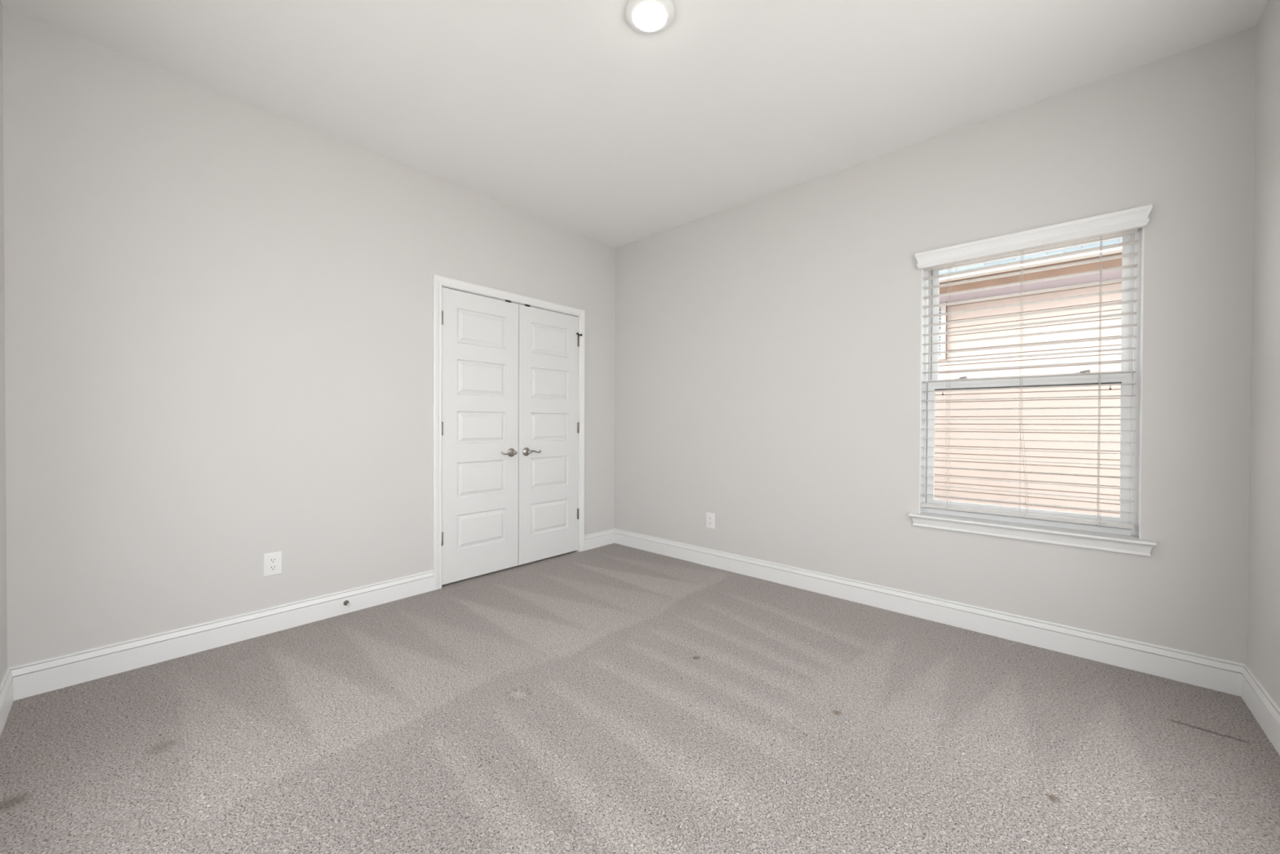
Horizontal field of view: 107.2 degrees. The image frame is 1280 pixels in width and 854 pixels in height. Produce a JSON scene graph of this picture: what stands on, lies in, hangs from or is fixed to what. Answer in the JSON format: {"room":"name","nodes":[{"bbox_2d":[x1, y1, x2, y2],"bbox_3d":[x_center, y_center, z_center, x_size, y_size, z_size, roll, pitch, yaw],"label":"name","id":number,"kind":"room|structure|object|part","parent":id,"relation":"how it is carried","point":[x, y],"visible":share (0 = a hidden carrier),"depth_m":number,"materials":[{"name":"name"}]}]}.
{"room":"empty bedroom","nodes":[
{"label":"empty bedroom","id":0,"kind":"room"},
{"bbox_2d":[0,0,7,683],"bbox_3d":[-1.187,-0.214,0.586,3.686,3.043,0.130,1,1,42],"label":"wall","id":1,"kind":"structure","parent":0,"point":[3,622],"depth_m":1.82,"materials":[{"name":"white paint"}]},
{"bbox_2d":[0,667,13,736],"bbox_3d":[-1.143,1.040,0.650,3.686,0.133,0.016,1,1,42],"label":"baseboard","id":2,"kind":"structure","parent":1,"relation":"attached to","point":[6,693],"depth_m":1.77,"materials":[{"name":"white paint"}]},
{"bbox_2d":[2,7,615,667],"bbox_3d":[-1.423,-0.212,3.175,0.130,3.093,3.664,1,1,42],"label":"wall","id":3,"kind":"structure","parent":0,"point":[219,306],"depth_m":2.31,"materials":[{"name":"white paint"}]},
{"bbox_2d":[8,569,433,700],"bbox_3d":[-1.944,1.021,2.504,0.016,0.133,1.700,1,1,42],"label":"baseboard","id":4,"kind":"structure","parent":3,"relation":"attached to","point":[38,677],"depth_m":2.28,"materials":[{"name":"white paint"}]},
{"bbox_2d":[262,551,282,577],"bbox_3d":[-1.948,0.726,2.502,0.008,0.121,0.081,1,1,42],"label":"wall outlet","id":5,"kind":"object","parent":3,"relation":"attached to","point":[272,562],"visible":1,"depth_m":2.50,"materials":[{"name":"white plastic"}]},
{"bbox_2d":[269,564,277,570],"bbox_3d":[-1.946,0.746,2.501,0.002,0.028,0.034,1,1,42],"label":"receptacle","id":6,"kind":"object","parent":5,"relation":"attached to","point":[272,567],"depth_m":2.50,"materials":[{"name":"white plastic"}]},
{"bbox_2d":[269,557,277,563],"bbox_3d":[-1.946,0.707,2.500,0.002,0.028,0.034,1,1,42],"label":"receptacle","id":7,"kind":"object","parent":5,"relation":"attached to","point":[272,560],"depth_m":2.50,"materials":[{"name":"white plastic"}]},
{"bbox_2d":[343,600,351,606],"bbox_3d":[-1.691,1.025,2.730,0.058,0.029,0.029,1,1,42],"label":"door stop","id":8,"kind":"object","parent":3,"relation":"attached to","point":[346,602],"visible":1,"depth_m":2.73,"materials":[{"name":"silver metal"}]},
{"bbox_3d":[-1.696,1.025,2.735,0.044,0.029,0.029,1,1,42],"label":"rod","id":9,"kind":"part","parent":8,"relation":"part of","materials":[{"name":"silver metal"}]},
{"bbox_2d":[441,287,518,585],"bbox_3d":[-1.129,0.058,3.390,0.098,2.018,0.608,1,1,42],"label":"door","id":10,"kind":"structure","parent":3,"relation":"in","point":[480,333],"depth_m":3.38,"materials":[{"name":"white paint"}]},
{"bbox_3d":[-0.981,0.194,3.507,0.027,0.026,0.112,1,1,42],"label":"lever","id":11,"kind":"part","parent":10,"relation":"part of","materials":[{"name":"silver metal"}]},
{"bbox_3d":[-0.955,0.194,3.559,0.062,0.067,0.067,1,1,42],"label":"handle","id":12,"kind":"part","parent":10,"relation":"part of","materials":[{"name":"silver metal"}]},
{"bbox_2d":[432,274,585,590],"bbox_3d":[-0.977,0.035,3.662,0.148,2.093,1.322,1,1,42],"label":"door frame","id":13,"kind":"structure","parent":3,"relation":"attached to","point":[438,282],"depth_m":3.17,"materials":[{"name":"white paint"}]},
{"bbox_2d":[518,304,582,564],"bbox_3d":[-0.715,0.056,3.850,0.098,2.018,0.618,1,1,42],"label":"door","id":14,"kind":"structure","parent":3,"relation":"in","point":[548,341],"depth_m":3.83,"materials":[{"name":"white paint"}]},
{"bbox_3d":[-0.865,0.193,3.658,0.062,0.067,0.067,1,1,42],"label":"handle","id":15,"kind":"part","parent":14,"relation":"part of","materials":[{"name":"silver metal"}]},
{"bbox_2d":[584,528,613,550],"bbox_3d":[-0.364,1.013,4.260,0.016,0.133,0.384,1,1,42],"label":"baseboard","id":16,"kind":"structure","parent":3,"relation":"attached to","point":[598,539],"depth_m":4.25,"materials":[{"name":"white paint"}]},
{"bbox_2d":[0,0,1268,248],"bbox_3d":[0.001,-1.692,1.887,3.686,0.100,3.404,1,1,42],"label":"ceiling","id":17,"kind":"structure","parent":0,"point":[566,114],"depth_m":2.19,"materials":[{"name":"white paint"}]},
{"bbox_2d":[625,0,674,34],"bbox_3d":[0.039,-1.624,1.867,0.192,0.036,0.192,1,1,42],"label":"recessed light","id":18,"kind":"object","parent":17,"relation":"in","point":[644,16],"visible":1,"depth_m":1.85,"materials":[{"name":"white glass"}]},
{"bbox_2d":[0,542,1279,853],"bbox_3d":[-0.055,1.102,1.951,3.806,0.005,3.404,1,1,42],"label":"floor","id":19,"kind":"structure","parent":0,"point":[614,698],"depth_m":1.66,"materials":[{"name":"carpet"}]},
{"bbox_2d":[613,26,1256,663],"bbox_3d":[1.177,-0.227,3.213,3.686,3.043,0.130,1,1,42],"label":"wall","id":20,"kind":"structure","parent":0,"point":[767,348],"depth_m":2.72,"materials":[{"name":"white paint"}]},
{"bbox_2d":[706,511,715,528],"bbox_3d":[0.550,0.732,3.689,0.081,0.121,0.008,1,1,42],"label":"wall outlet","id":21,"kind":"object","parent":20,"relation":"attached to","point":[710,517],"visible":1,"depth_m":3.69,"materials":[{"name":"white plastic"}]},
{"bbox_2d":[613,528,1246,696],"bbox_3d":[1.121,1.028,3.167,3.686,0.133,0.024,1,1,42],"label":"baseboard","id":22,"kind":"structure","parent":20,"relation":"attached to","point":[1219,674],"depth_m":2.51,"materials":[{"name":"white paint"}]},
{"bbox_2d":[908,511,1156,556],"bbox_3d":[1.949,0.541,2.440,0.970,0.071,0.116,1,1,42],"label":"window sill","id":23,"kind":"structure","parent":20,"relation":"attached to","point":[1131,544],"depth_m":2.36,"materials":[{"name":"white paint"}]},
{"bbox_2d":[915,204,1152,538],"bbox_3d":[1.981,-0.243,2.470,0.928,1.499,0.179,1,1,42],"label":"window","id":24,"kind":"structure","parent":20,"relation":"in","point":[1135,389],"depth_m":2.33,"materials":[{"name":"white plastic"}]},
{"bbox_2d":[920,228,1137,528],"bbox_3d":[1.966,-0.248,2.460,0.860,1.439,0.061,1,1,42],"label":"window blind","id":25,"kind":"object","parent":24,"relation":"attached to","point":[1043,517],"visible":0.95,"depth_m":2.40,"materials":[{"name":"white plastic"}]},
{"bbox_3d":[1.726,-0.242,2.644,0.012,1.377,0.002,1,1,42],"label":"ladder cord","id":26,"kind":"part","parent":25,"relation":"part of","materials":[{"name":"white fabric"}]},
{"bbox_3d":[1.743,-0.243,2.665,0.002,1.376,0.002,0,0,12],"label":"lift cord","id":27,"kind":"part","parent":25,"relation":"part of","materials":[{"name":"white fabric"}]},
{"bbox_3d":[1.767,-0.242,2.679,0.012,1.377,0.002,1,1,42],"label":"ladder cord","id":28,"kind":"part","parent":25,"relation":"part of","materials":[{"name":"white fabric"}]},
{"bbox_3d":[1.981,-0.240,2.451,0.002,1.376,0.002,1,1,42],"label":"lift cord","id":29,"kind":"part","parent":25,"relation":"part of","materials":[{"name":"white fabric"}]},
{"bbox_3d":[1.971,-0.239,2.424,0.032,1.377,0.002,1,1,42],"label":"ladder cord","id":30,"kind":"part","parent":25,"relation":"part of","materials":[{"name":"white fabric"}]},
{"bbox_3d":[2.011,-0.240,2.459,0.029,1.377,0.002,1,1,42],"label":"ladder cord","id":31,"kind":"part","parent":25,"relation":"part of","materials":[{"name":"white fabric"}]},
{"bbox_3d":[1.965,0.457,2.468,0.858,0.020,0.052,1,1,42],"label":"rail","id":32,"kind":"part","parent":25,"relation":"part of","materials":[{"name":"white plastic"}]},
{"bbox_3d":[2.181,-0.237,2.234,0.012,1.377,0.002,1,1,42],"label":"ladder cord","id":33,"kind":"part","parent":25,"relation":"part of","materials":[{"name":"white fabric"}]},
{"bbox_3d":[2.198,-0.238,2.255,0.002,1.376,0.002,1,1,42],"label":"lift cord","id":34,"kind":"part","parent":25,"relation":"part of","materials":[{"name":"white fabric"}]},
{"bbox_3d":[2.223,-0.237,2.269,0.012,1.377,0.002,1,1,42],"label":"ladder cord","id":35,"kind":"part","parent":25,"relation":"part of","materials":[{"name":"white fabric"}]},
{"bbox_3d":[2.004,0.102,2.501,0.834,0.742,0.032,1,1,42],"label":"sash","id":36,"kind":"part","parent":24,"relation":"part of","materials":[{"name":"white plastic"}]},
{"bbox_3d":[2.033,-0.590,2.523,0.832,0.720,0.024,1,1,42],"label":"sash","id":37,"kind":"part","parent":24,"relation":"part of","materials":[{"name":"white plastic"}]},
{"bbox_2d":[1246,0,1279,707],"bbox_3d":[1.414,-0.204,0.623,0.130,3.043,3.664,1,1,42],"label":"wall","id":38,"kind":"structure","parent":0,"point":[1263,646],"depth_m":1.79,"materials":[{"name":"white paint"}]},
{"bbox_2d":[1240,664,1279,755],"bbox_3d":[1.355,1.050,0.683,0.016,0.133,3.404,1,1,42],"label":"baseboard","id":39,"kind":"structure","parent":38,"relation":"attached to","point":[1264,708],"depth_m":1.75,"materials":[{"name":"white paint"}]},
{"label":"outside","id":40,"kind":"structure","parent":0,"visible":0},
{"bbox_3d":[2.580,1.588,4.562,32.000,0.200,32.000,1,1,42],"label":"ground","id":41,"kind":"structure","parent":40,"visible":0},
{"bbox_2d":[933,238,1122,516],"bbox_3d":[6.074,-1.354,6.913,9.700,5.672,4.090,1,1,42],"label":"window pane","id":42,"kind":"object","parent":41,"relation":"on","point":[1084,413],"visible":0.29,"depth_m":5.88,"materials":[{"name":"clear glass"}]},
{"bbox_3d":[3.947,-1.333,6.794,0.695,0.695,0.004,1,1,42],"label":"pane","id":43,"kind":"part","parent":42,"relation":"part of","materials":[{"name":"white"}]},
{"bbox_2d":[938,307,941,354],"bbox_3d":[3.943,-1.341,6.790,0.671,0.652,0.005,1,1,42],"label":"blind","id":44,"kind":"object","parent":42,"relation":"hanging from","point":[940,308],"depth_m":6.57,"materials":[{"name":"white"}]}
]}

